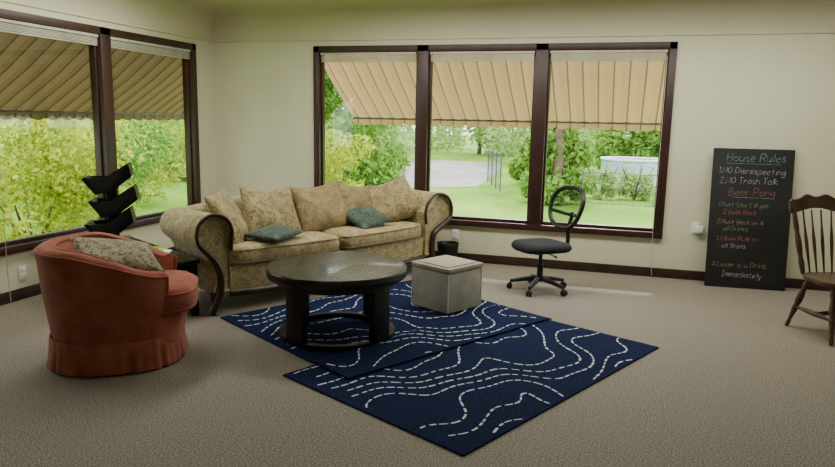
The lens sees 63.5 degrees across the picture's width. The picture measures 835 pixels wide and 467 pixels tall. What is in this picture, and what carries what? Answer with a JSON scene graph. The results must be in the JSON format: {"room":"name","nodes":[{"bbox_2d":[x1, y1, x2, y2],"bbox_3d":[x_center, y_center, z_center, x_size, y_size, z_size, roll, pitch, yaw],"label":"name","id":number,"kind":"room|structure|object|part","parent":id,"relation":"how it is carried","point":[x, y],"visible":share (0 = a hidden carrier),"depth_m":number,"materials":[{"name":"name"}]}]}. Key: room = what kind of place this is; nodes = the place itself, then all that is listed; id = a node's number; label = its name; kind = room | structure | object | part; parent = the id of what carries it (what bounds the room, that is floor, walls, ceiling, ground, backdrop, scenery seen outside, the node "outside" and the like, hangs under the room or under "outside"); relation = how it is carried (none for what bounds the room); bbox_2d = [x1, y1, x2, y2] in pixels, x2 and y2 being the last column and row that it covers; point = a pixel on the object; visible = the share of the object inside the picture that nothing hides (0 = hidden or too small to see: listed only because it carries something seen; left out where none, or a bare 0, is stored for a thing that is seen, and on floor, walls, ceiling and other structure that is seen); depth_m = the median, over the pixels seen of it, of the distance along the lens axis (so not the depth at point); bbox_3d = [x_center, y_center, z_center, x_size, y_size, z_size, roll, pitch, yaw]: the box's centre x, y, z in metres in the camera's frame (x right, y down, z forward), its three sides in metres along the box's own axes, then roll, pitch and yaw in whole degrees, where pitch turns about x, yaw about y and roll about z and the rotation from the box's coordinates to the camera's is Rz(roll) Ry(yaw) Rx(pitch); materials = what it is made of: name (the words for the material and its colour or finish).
{"room":"living room","nodes":[
{"label":"living room","id":0,"kind":"room"},
{"bbox_2d":[0,1,217,293],"bbox_3d":[-3.963,-0.523,3.481,0.160,2.910,9.942,4,10,17],"label":"wall","id":1,"kind":"structure","parent":0,"point":[152,233],"depth_m":7.37,"materials":[{"name":"paint"}]},
{"bbox_2d":[18,265,26,280],"bbox_3d":[-3.295,0.328,5.627,0.011,0.118,0.075,4,10,17],"label":"wall outlet","id":2,"kind":"object","parent":1,"relation":"attached to","point":[22,273],"visible":1,"depth_m":5.62,"materials":[{"name":"white plastic"}]},
{"bbox_2d":[0,246,175,305],"bbox_3d":[-3.884,0.810,3.750,0.018,0.095,9.764,4,10,17],"label":"baseboard","id":3,"kind":"structure","parent":1,"relation":"attached to","point":[32,290],"depth_m":5.61,"materials":[{"name":"brown wood"}]},
{"bbox_2d":[0,24,183,120],"bbox_3d":[-3.821,-1.486,6.128,1.205,0.917,7.400,4,10,17],"label":"awning","id":4,"kind":"object","parent":1,"relation":"attached to","point":[41,78],"visible":0.59,"depth_m":7.21,"materials":[{"name":"fabric"}]},
{"bbox_2d":[0,8,200,256],"bbox_3d":[-3.202,-0.869,5.826,0.155,1.934,4.200,4,10,17],"label":"window","id":5,"kind":"structure","parent":1,"relation":"in","point":[100,60],"depth_m":6.43,"materials":[{"name":"brown wood"}]},
{"bbox_2d":[0,18,97,45],"bbox_3d":[-3.154,-1.697,5.665,0.038,0.102,1.246,4,10,17],"label":"window blind","id":6,"kind":"object","parent":5,"relation":"attached to","point":[24,24],"visible":1,"depth_m":5.70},
{"bbox_2d":[0,170,11,301],"bbox_3d":[-3.286,-0.519,5.300,0.006,2.180,0.015,4,10,17],"label":"blind cord","id":7,"kind":"object","parent":6,"relation":"hanging from","point":[0,170],"visible":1,"depth_m":5.39,"materials":[{"name":"white"}]},
{"bbox_2d":[110,36,190,58],"bbox_3d":[-2.745,-1.914,6.989,0.038,0.102,1.251,4,10,17],"label":"window blind","id":8,"kind":"object","parent":5,"relation":"attached to","point":[178,52],"visible":0.91,"depth_m":6.91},
{"bbox_2d":[0,258,834,466],"bbox_3d":[0.094,1.195,2.594,8.655,0.120,10.102,4,10,17],"label":"floor","id":9,"kind":"structure","parent":0,"point":[727,383],"depth_m":3.77,"materials":[{"name":"carpet"}]},
{"bbox_2d":[33,232,198,376],"bbox_3d":[-1.906,0.408,4.344,0.949,0.743,0.905,-1,10,-15],"label":"armchair","id":10,"kind":"object","parent":9,"relation":"on","point":[105,317],"visible":0.96,"depth_m":4.00,"materials":[{"name":"fabric"}]},
{"bbox_2d":[69,237,164,271],"bbox_3d":[-1.864,0.131,4.192,0.518,0.233,0.310,-8,13,-43],"label":"throw pillow","id":11,"kind":"object","parent":10,"relation":"on","point":[139,255],"visible":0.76,"depth_m":4.16,"materials":[{"name":"beige fabric"}]},
{"bbox_3d":[-1.901,0.549,4.370,0.780,0.180,0.700,-1,10,-15],"label":"seat","id":12,"kind":"part","parent":10,"relation":"part of","materials":[{"name":"fabric"}]},
{"bbox_2d":[162,270,197,314],"bbox_3d":[-1.811,0.374,4.364,0.740,0.190,0.640,-1,10,-15],"label":"seat cushion","id":13,"kind":"object","parent":10,"relation":"on","point":[179,295],"depth_m":4.21,"materials":[{"name":"fabric"}]},
{"bbox_2d":[131,237,199,315],"bbox_3d":[-2.312,0.359,5.530,0.480,0.450,1.300,-8,14,-44],"label":"side table","id":14,"kind":"object","parent":9,"relation":"on","point":[184,262],"visible":0.2,"depth_m":5.25,"materials":[{"name":"brown wood"}]},
{"bbox_2d":[81,162,139,238],"bbox_3d":[-2.635,-0.271,5.826,0.430,0.680,0.280,-2,10,-18],"label":"magazine rack","id":15,"kind":"object","parent":14,"relation":"on","point":[111,207],"visible":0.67,"depth_m":5.71,"materials":[{"name":"black plastic"}]},
{"bbox_3d":[-1.747,0.435,5.255,0.060,0.414,0.060,-8,14,-44],"label":"leg","id":16,"kind":"part","parent":14,"relation":"part of","materials":[{"name":"brown wood"}]},
{"bbox_2d":[160,189,452,314],"bbox_3d":[-0.916,0.040,6.390,2.910,0.875,0.866,-8,14,-44],"label":"sofa","id":17,"kind":"object","parent":9,"relation":"on","point":[239,269],"visible":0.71,"depth_m":5.58,"materials":[{"name":"beige fabric"}]},
{"bbox_3d":[-1.816,0.121,5.467,0.310,0.639,0.690,-8,14,-44],"label":"rolled arm","id":18,"kind":"part","parent":17,"relation":"part of"},
{"bbox_3d":[-1.565,0.234,5.230,0.330,0.794,0.060,-8,14,-44],"label":"carved arm trim","id":19,"kind":"part","parent":17,"relation":"part of","materials":[{"name":"brown wood"}]},
{"bbox_2d":[204,184,248,243],"bbox_3d":[-1.580,-0.137,5.711,0.288,0.522,0.613,1,10,-2],"label":"throw pillow","id":20,"kind":"object","parent":17,"relation":"on","point":[221,202],"visible":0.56,"depth_m":5.55,"materials":[{"name":"beige fabric"}]},
{"bbox_2d":[239,185,301,237],"bbox_3d":[-1.311,-0.180,5.995,0.285,0.512,0.658,9,13,40],"label":"throw pillow","id":21,"kind":"object","parent":17,"relation":"on","point":[261,208],"visible":0.79,"depth_m":5.91,"materials":[{"name":"beige fabric"}]},
{"bbox_2d":[244,225,304,240],"bbox_3d":[-1.220,-0.017,5.751,0.330,0.118,0.460,5,10,21],"label":"throw pillow","id":22,"kind":"object","parent":17,"relation":"on","point":[270,232],"visible":1,"depth_m":5.61,"materials":[{"name":"teal fabric"}]},
{"bbox_2d":[230,231,338,264],"bbox_3d":[-1.285,0.093,5.905,1.090,0.159,0.672,-8,14,-44],"label":"seat cushion","id":23,"kind":"object","parent":17,"relation":"on","point":[251,251],"depth_m":5.64,"materials":[{"name":"beige fabric"}]},
{"bbox_2d":[289,180,353,231],"bbox_3d":[-0.896,-0.242,6.406,0.298,0.494,0.658,10,13,41],"label":"throw pillow","id":24,"kind":"object","parent":17,"relation":"on","point":[323,207],"visible":0.9,"depth_m":6.31,"materials":[{"name":"beige fabric"}]},
{"bbox_3d":[-0.693,0.372,6.134,2.205,0.085,0.107,-8,14,-44],"label":"carved rail","id":25,"kind":"part","parent":17,"relation":"part of","materials":[{"name":"brown wood"}]},
{"bbox_2d":[336,181,372,209],"bbox_3d":[-0.623,-0.285,6.759,0.535,0.491,0.211,-7,12,-39],"label":"throw pillow","id":26,"kind":"object","parent":17,"relation":"on","point":[353,196],"visible":0.47,"depth_m":6.71,"materials":[{"name":"beige fabric"}]},
{"bbox_2d":[346,205,391,228],"bbox_3d":[-0.498,-0.163,6.572,0.313,0.197,0.433,9,12,38],"label":"throw pillow","id":27,"kind":"object","parent":17,"relation":"on","point":[365,216],"visible":0.98,"depth_m":6.49,"materials":[{"name":"teal fabric"}]},
{"bbox_2d":[321,220,420,249],"bbox_3d":[-0.507,-0.022,6.674,1.090,0.159,0.672,-8,14,-44],"label":"seat cushion","id":28,"kind":"object","parent":17,"relation":"on","point":[351,237],"depth_m":6.39,"materials":[{"name":"beige fabric"}]},
{"bbox_2d":[370,174,421,222],"bbox_3d":[-0.257,-0.322,6.930,0.671,0.561,0.279,-2,10,-20],"label":"throw pillow","id":29,"kind":"object","parent":17,"relation":"on","point":[396,199],"visible":0.77,"depth_m":6.87,"materials":[{"name":"beige fabric"}]},
{"bbox_3d":[-0.026,-0.144,7.235,0.430,0.639,0.690,-8,14,-44],"label":"rolled arm","id":30,"kind":"part","parent":17,"relation":"part of"},
{"bbox_3d":[0.219,-0.030,6.991,0.422,0.794,0.060,-8,14,-44],"label":"carved arm trim","id":31,"kind":"part","parent":17,"relation":"part of","materials":[{"name":"brown wood"}]},
{"bbox_2d":[220,280,551,378],"bbox_3d":[-0.232,0.657,5.275,1.990,0.027,1.660,-8,13,-42],"label":"area rug","id":32,"kind":"object","parent":9,"relation":"on","point":[420,332],"visible":0.66,"depth_m":5.00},
{"bbox_2d":[266,252,406,350],"bbox_3d":[-0.576,0.469,4.853,0.994,0.497,0.994,4,10,17],"label":"coffee table","id":33,"kind":"object","parent":32,"relation":"on","point":[370,275],"visible":1,"depth_m":4.57,"materials":[{"name":"brown wood"}]},
{"bbox_3d":[-0.814,0.537,4.544,0.165,0.397,0.050,8,12,36],"label":"leg","id":34,"kind":"part","parent":33,"relation":"part of","materials":[{"name":"brown wood"}]},
{"bbox_3d":[-0.339,0.440,5.168,0.165,0.397,0.050,8,12,36],"label":"leg","id":35,"kind":"part","parent":33,"relation":"part of","materials":[{"name":"brown wood"}]},
{"bbox_3d":[-0.261,0.534,4.623,0.050,0.397,0.165,8,12,36],"label":"leg","id":36,"kind":"part","parent":33,"relation":"part of","materials":[{"name":"brown wood"}]},
{"bbox_2d":[411,255,482,313],"bbox_3d":[0.244,0.413,5.628,0.425,0.381,0.425,11,13,44],"label":"storage ottoman","id":37,"kind":"object","parent":32,"relation":"on","point":[446,284],"visible":1,"depth_m":5.49,"materials":[{"name":"fabric"}]},
{"bbox_3d":[0.247,0.250,5.600,0.425,0.049,0.425,11,13,44],"label":"lid","id":38,"kind":"part","parent":37,"relation":"part of","materials":[{"name":"grey fabric"}]},
{"bbox_2d":[437,241,458,256],"bbox_3d":[0.328,0.213,7.339,0.244,0.235,0.244,4,10,17],"label":"trash can","id":39,"kind":"object","parent":9,"relation":"on","point":[450,248],"visible":0.77,"depth_m":7.24,"materials":[{"name":"black plastic"}]},
{"bbox_2d":[283,320,658,456],"bbox_3d":[0.437,0.827,4.398,1.400,0.012,2.170,10,13,42],"label":"area rug","id":40,"kind":"object","parent":9,"relation":"on","point":[459,400],"visible":0.88,"depth_m":4.02,"materials":[{"name":"blue carpet"}]},
{"bbox_2d":[506,185,585,296],"bbox_3d":[1.178,0.047,6.221,0.607,0.969,0.586,-3,10,-23],"label":"office chair","id":41,"kind":"object","parent":9,"relation":"on","point":[537,246],"visible":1,"depth_m":6.21,"materials":[{"name":"black plastic"}]},
{"bbox_3d":[0.986,0.428,6.296,0.246,0.096,0.050,3,10,11],"label":"leg","id":42,"kind":"part","parent":41,"relation":"part of","materials":[{"name":"black plastic"}]},
{"bbox_3d":[1.061,0.457,6.139,0.049,0.096,0.246,6,11,28],"label":"leg","id":43,"kind":"part","parent":41,"relation":"part of","materials":[{"name":"black plastic"}]},
{"bbox_3d":[1.139,0.116,6.214,0.480,0.078,0.500,-3,10,-23],"label":"seat","id":44,"kind":"part","parent":41,"relation":"part of","materials":[{"name":"black fabric"}]},
{"bbox_3d":[1.235,0.456,6.161,0.050,0.096,0.246,-8,13,-42],"label":"leg","id":45,"kind":"part","parent":41,"relation":"part of","materials":[{"name":"black plastic"}]},
{"bbox_3d":[1.270,0.429,6.327,0.246,0.096,0.050,-3,10,-23],"label":"leg","id":46,"kind":"part","parent":41,"relation":"part of","materials":[{"name":"black plastic"}]},
{"bbox_3d":[1.394,-0.239,6.260,0.153,0.411,0.518,-3,10,-23],"label":"frame","id":47,"kind":"part","parent":41,"relation":"part of","materials":[{"name":"black plastic"}]},
{"bbox_2d":[704,148,795,290],"bbox_3d":[3.180,-0.138,6.472,0.717,1.333,0.169,3,10,13],"label":"chalkboard","id":48,"kind":"object","parent":9,"relation":"on","point":[749,223],"visible":1,"depth_m":6.46,"materials":[{"name":"stone"}]},
{"bbox_2d":[785,194,834,345],"bbox_3d":[3.143,0.251,5.072,0.490,1.037,0.614,0,10,-7],"label":"wooden chair","id":49,"kind":"object","parent":9,"relation":"on","point":[807,201],"visible":1,"depth_m":5.21,"materials":[{"name":"brown wood"}]},
{"bbox_3d":[2.951,0.533,5.237,0.052,0.418,0.155,-5,12,-34],"label":"leg","id":50,"kind":"part","parent":49,"relation":"part of","materials":[{"name":"brown wood"}]},
{"bbox_3d":[2.938,0.057,5.202,0.045,0.507,0.164,-3,10,-23],"label":"post","id":51,"kind":"part","parent":49,"relation":"part of","materials":[{"name":"brown wood"}]},
{"bbox_3d":[3.118,-0.233,5.263,0.490,0.146,0.072,0,10,-7],"label":"crest rail","id":52,"kind":"part","parent":49,"relation":"part of","materials":[{"name":"brown wood"}]},
{"bbox_3d":[3.147,0.353,5.039,0.445,0.040,0.430,0,10,-7],"label":"seat","id":53,"kind":"part","parent":49,"relation":"part of","materials":[{"name":"brown wood"}]},
{"bbox_3d":[2.997,0.597,4.871,0.052,0.418,0.155,5,10,20],"label":"leg","id":54,"kind":"part","parent":49,"relation":"part of","materials":[{"name":"brown wood"}]},
{"bbox_2d":[13,0,834,40],"bbox_3d":[0.146,-1.413,2.151,8.335,0.350,9.782,4,10,17],"label":"ceiling","id":55,"kind":"structure","parent":0,"point":[215,20],"depth_m":6.89,"materials":[{"name":"paint"}]},
{"bbox_2d":[213,33,834,278],"bbox_3d":[1.573,-1.018,7.041,8.655,2.910,0.160,4,10,17],"label":"wall","id":56,"kind":"structure","parent":0,"point":[756,91],"depth_m":6.70,"materials":[{"name":"paint"}]},
{"bbox_2d":[0,0,834,42],"bbox_3d":[0.142,-1.233,2.181,8.335,0.022,9.782,4,10,17],"label":"trim","id":57,"kind":"structure","parent":56,"relation":"attached to","point":[7,1],"depth_m":6.74,"materials":[{"name":"paint"}]},
{"bbox_2d":[452,229,458,239],"bbox_3d":[0.424,0.007,7.473,0.075,0.118,0.011,4,10,17],"label":"wall outlet","id":58,"kind":"object","parent":56,"relation":"attached to","point":[455,235],"visible":1,"depth_m":7.47,"materials":[{"name":"white plastic"}]},
{"bbox_2d":[325,53,665,131],"bbox_3d":[1.007,-1.683,7.856,4.270,0.917,1.255,4,10,17],"label":"awning","id":59,"kind":"object","parent":56,"relation":"attached to","point":[589,95],"visible":0.66,"depth_m":7.96,"materials":[{"name":"fabric"}]},
{"bbox_2d":[313,42,677,238],"bbox_3d":[0.669,-1.038,7.277,3.857,1.934,0.155,4,10,17],"label":"window","id":60,"kind":"structure","parent":56,"relation":"in","point":[542,59],"depth_m":7.11,"materials":[{"name":"brown wood"}]},
{"bbox_2d":[320,52,416,61],"bbox_3d":[-0.550,-1.951,7.466,1.131,0.102,0.038,4,10,17],"label":"window blind","id":61,"kind":"object","parent":60,"relation":"attached to","point":[390,55],"visible":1,"depth_m":7.43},
{"bbox_2d":[430,51,534,61],"bbox_3d":[0.673,-1.865,7.103,1.120,0.102,0.038,4,10,17],"label":"window blind","id":62,"kind":"object","parent":60,"relation":"attached to","point":[434,58],"visible":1,"depth_m":7.11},
{"bbox_2d":[550,49,667,60],"bbox_3d":[1.898,-1.779,6.738,1.134,0.102,0.038,4,10,17],"label":"window blind","id":63,"kind":"object","parent":60,"relation":"attached to","point":[593,57],"visible":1,"depth_m":6.72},
{"bbox_2d":[651,56,667,273],"bbox_3d":[2.405,-0.645,6.710,0.031,2.181,0.007,6,11,28],"label":"blind cord","id":64,"kind":"object","parent":63,"relation":"hanging from","point":[667,56],"visible":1,"depth_m":6.72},
{"bbox_2d":[425,251,830,290],"bbox_3d":[1.520,0.334,7.184,8.335,0.095,0.018,4,10,17],"label":"baseboard","id":65,"kind":"structure","parent":56,"relation":"attached to","point":[490,259],"depth_m":7.04,"materials":[{"name":"brown wood"}]},
{"bbox_2d":[691,222,703,233],"bbox_3d":[2.787,-0.050,6.711,0.110,0.118,0.052,4,10,17],"label":"wall outlet","id":66,"kind":"object","parent":56,"relation":"attached to","point":[696,228],"visible":1,"depth_m":6.72,"materials":[{"name":"white plastic"}]},
{"bbox_3d":[2.776,-0.054,6.737,0.075,0.118,0.008,4,10,17],"label":"plate","id":67,"kind":"part","parent":66,"relation":"part of","materials":[{"name":"white plastic"}]},
{"label":"outside","id":68,"kind":"structure","parent":0,"visible":0},
{"bbox_2d":[0,129,653,241],"bbox_3d":[5.385,-3.677,34.812,130.000,0.100,110.000,4,10,17],"label":"lawn","id":69,"kind":"structure","parent":68,"point":[483,200],"depth_m":16.86,"materials":[{"name":"green plant"}]},
{"bbox_2d":[0,120,21,179],"bbox_3d":[-14.096,-5.087,19.317,5.862,7.113,5.660,4,10,17],"label":"tree","id":70,"kind":"object","parent":69,"relation":"on","point":[1,120],"visible":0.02,"depth_m":20.00,"materials":[{"name":"green plant"}]},
{"bbox_2d":[0,144,37,240],"bbox_3d":[-5.675,-0.436,6.876,2.765,2.460,2.442,5,10,20],"label":"shrub","id":71,"kind":"object","parent":69,"relation":"on","point":[6,178],"visible":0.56,"depth_m":7.40,"materials":[{"name":"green plant"}]},
{"bbox_2d":[0,118,144,236],"bbox_3d":[-5.351,-0.846,9.351,2.749,2.452,2.430,4,10,17],"label":"shrub","id":72,"kind":"object","parent":69,"relation":"on","point":[60,171],"visible":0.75,"depth_m":8.97,"materials":[{"name":"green plant"}]},
{"bbox_3d":[-5.632,-0.087,9.429,0.488,0.919,0.052,-2,10,-20],"label":"stem","id":73,"kind":"part","parent":72,"relation":"part of","materials":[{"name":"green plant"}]},
{"bbox_3d":[-5.421,-0.058,9.287,0.052,0.919,0.488,1,10,-2],"label":"stem","id":74,"kind":"part","parent":72,"relation":"part of","materials":[{"name":"green plant"}]},
{"bbox_3d":[-5.560,-0.126,9.671,0.052,0.919,0.488,-6,12,-37],"label":"stem","id":75,"kind":"part","parent":72,"relation":"part of","materials":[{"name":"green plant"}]},
{"bbox_3d":[-5.221,-0.080,9.439,0.488,0.919,0.052,4,10,17],"label":"stem","id":76,"kind":"part","parent":72,"relation":"part of","materials":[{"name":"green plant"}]},
{"bbox_2d":[0,119,184,231],"bbox_3d":[-5.782,-1.383,12.358,2.679,2.487,2.830,2,10,6],"label":"shrub","id":77,"kind":"object","parent":69,"relation":"on","point":[141,131],"visible":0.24,"depth_m":12.59,"materials":[{"name":"green plant"}]},
{"bbox_2d":[69,119,185,180],"bbox_3d":[-8.005,-5.036,21.059,5.622,6.667,5.140,3,10,12],"label":"tree","id":78,"kind":"object","parent":69,"relation":"on","point":[181,162],"visible":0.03,"depth_m":20.71,"materials":[{"name":"green plant"}]},
{"bbox_2d":[70,113,185,205],"bbox_3d":[-6.667,-2.043,15.684,3.469,2.640,2.768,3,10,10],"label":"shrub","id":79,"kind":"object","parent":69,"relation":"on","point":[161,184],"visible":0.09,"depth_m":15.63,"materials":[{"name":"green plant"}]},
{"bbox_2d":[325,128,375,186],"bbox_3d":[-1.607,-1.012,11.854,1.640,2.090,1.608,7,11,30],"label":"shrub","id":80,"kind":"object","parent":69,"relation":"on","point":[333,153],"visible":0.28,"depth_m":11.64,"materials":[{"name":"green plant"}]},
{"bbox_2d":[325,70,413,186],"bbox_3d":[-2.004,-4.095,20.570,3.847,5.213,3.321,4,10,17],"label":"tree","id":81,"kind":"object","parent":69,"relation":"on","point":[380,162],"visible":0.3,"depth_m":20.22,"materials":[{"name":"green plant"}]},
{"bbox_2d":[325,110,414,167],"bbox_3d":[-2.096,-5.092,26.464,4.730,5.201,4.175,3,10,12],"label":"tree","id":82,"kind":"object","parent":69,"relation":"on","point":[406,142],"visible":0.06,"depth_m":25.75,"materials":[{"name":"green plant"}]},
{"bbox_2d":[397,124,472,148],"bbox_3d":[-0.367,-10.543,48.200,9.256,8.732,9.226,5,10,21],"label":"tree","id":83,"kind":"object","parent":69,"relation":"on","point":[403,126],"visible":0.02,"depth_m":47.43,"materials":[{"name":"green plant"}]},
{"bbox_2d":[380,159,502,187],"bbox_3d":[-0.222,-2.572,27.297,7.700,0.001,13.800,4,10,17],"label":"driveway","id":84,"kind":"structure","parent":69,"relation":"on","point":[443,173],"depth_m":25.92,"materials":[{"name":"concrete"}]},
{"bbox_2d":[405,125,519,156],"bbox_3d":[3.928,-8.935,40.790,9.044,8.214,7.985,4,10,17],"label":"tree","id":85,"kind":"object","parent":69,"relation":"on","point":[479,132],"visible":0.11,"depth_m":39.60,"materials":[{"name":"green plant"}]},
{"bbox_2d":[487,149,501,190],"bbox_3d":[2.399,-2.019,21.122,0.038,1.100,2.884,1,10,-2],"label":"wire fence","id":86,"kind":"object","parent":69,"relation":"on","point":[497,153],"visible":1,"depth_m":20.84,"materials":[{"name":"metal"}]},
{"bbox_3d":[2.362,-2.258,22.524,0.037,1.100,0.037,0,10,-6],"label":"post","id":87,"kind":"part","parent":86,"relation":"part of","materials":[{"name":"metal"}]},
{"bbox_3d":[2.387,-2.099,21.590,0.037,1.100,0.037,0,10,-6],"label":"post","id":88,"kind":"part","parent":86,"relation":"part of","materials":[{"name":"metal"}]},
{"bbox_3d":[2.411,-1.939,20.655,0.037,1.100,0.037,0,10,-6],"label":"post","id":89,"kind":"part","parent":86,"relation":"part of","materials":[{"name":"metal"}]},
{"bbox_3d":[2.436,-1.780,19.720,0.037,1.100,0.037,9,12,39],"label":"post","id":90,"kind":"part","parent":86,"relation":"part of","materials":[{"name":"metal"}]},
{"bbox_2d":[508,127,566,180],"bbox_3d":[4.135,-3.835,21.960,2.266,4.478,2.068,4,10,17],"label":"tree","id":91,"kind":"object","parent":69,"relation":"on","point":[516,167],"visible":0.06,"depth_m":21.67,"materials":[{"name":"green plant"}]},
{"bbox_2d":[486,126,600,162],"bbox_3d":[6.675,-7.383,32.729,6.269,7.960,5.808,5,10,22],"label":"tree","id":92,"kind":"object","parent":69,"relation":"on","point":[502,136],"visible":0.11,"depth_m":32.08,"materials":[{"name":"green plant"}]},
{"bbox_2d":[515,127,596,205],"bbox_3d":[3.564,-2.919,16.937,2.140,4.331,1.894,3,10,12],"label":"tree","id":93,"kind":"object","parent":69,"relation":"on","point":[564,144],"visible":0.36,"depth_m":17.03,"materials":[{"name":"green plant"}]},
{"bbox_2d":[556,129,631,152],"bbox_3d":[12.425,-9.559,42.969,9.201,9.045,8.817,4,10,17],"label":"tree","id":94,"kind":"object","parent":69,"relation":"on","point":[625,136],"visible":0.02,"depth_m":42.28,"materials":[{"name":"green plant"}]},
{"bbox_2d":[585,165,620,198],"bbox_3d":[4.995,-1.391,18.349,1.073,0.919,1.005,4,10,17],"label":"shrub","id":95,"kind":"object","parent":69,"relation":"on","point":[607,181],"visible":0.8,"depth_m":18.07,"materials":[{"name":"green plant"}]},
{"bbox_2d":[581,171,656,209],"bbox_3d":[5.116,-0.950,15.744,2.548,0.900,0.040,5,10,21],"label":"wire fence","id":96,"kind":"object","parent":69,"relation":"on","point":[583,172],"visible":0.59,"depth_m":15.90,"materials":[{"name":"metal"}]},
{"bbox_3d":[3.950,-1.049,16.194,0.037,0.900,0.037,0,10,-6],"label":"post","id":97,"kind":"part","parent":96,"relation":"part of","materials":[{"name":"metal"}]},
{"bbox_3d":[5.110,-0.654,15.794,2.508,0.020,0.017,5,10,21],"label":"rail","id":98,"kind":"part","parent":96,"relation":"part of","materials":[{"name":"metal"}]},
{"bbox_3d":[5.124,-1.364,15.673,2.508,0.020,0.017,5,10,21],"label":"rail","id":99,"kind":"part","parent":96,"relation":"part of","materials":[{"name":"metal"}]},
{"bbox_2d":[591,128,659,169],"bbox_3d":[7.996,-3.798,25.035,3.342,3.529,2.770,6,11,25],"label":"tree","id":100,"kind":"object","parent":69,"relation":"on","point":[641,143],"visible":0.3,"depth_m":24.64,"materials":[{"name":"green plant"}]},
{"bbox_2d":[600,156,657,188],"bbox_3d":[6.721,-1.839,20.929,2.080,0.980,2.080,4,10,17],"label":"swimming pool","id":101,"kind":"object","parent":69,"relation":"on","point":[633,163],"visible":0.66,"depth_m":20.06,"materials":[{"name":"white plastic"}]},
{"bbox_2d":[615,165,655,200],"bbox_3d":[5.896,-1.361,18.277,1.099,0.919,0.947,4,10,17],"label":"shrub","id":102,"kind":"object","parent":69,"relation":"on","point":[626,188],"visible":0.94,"depth_m":18.07,"materials":[{"name":"green plant"}]},
{"bbox_3d":[5.910,-1.327,18.079,0.052,0.919,0.488,1,10,-2],"label":"stem","id":103,"kind":"part","parent":102,"relation":"part of","materials":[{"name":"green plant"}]},
{"bbox_2d":[651,183,655,204],"bbox_3d":[6.439,-1.149,17.095,1.000,0.919,0.945,4,10,17],"label":"shrub","id":104,"kind":"object","parent":69,"relation":"on","point":[653,199],"visible":0.02,"depth_m":17.07,"materials":[{"name":"green plant"}]}
]}

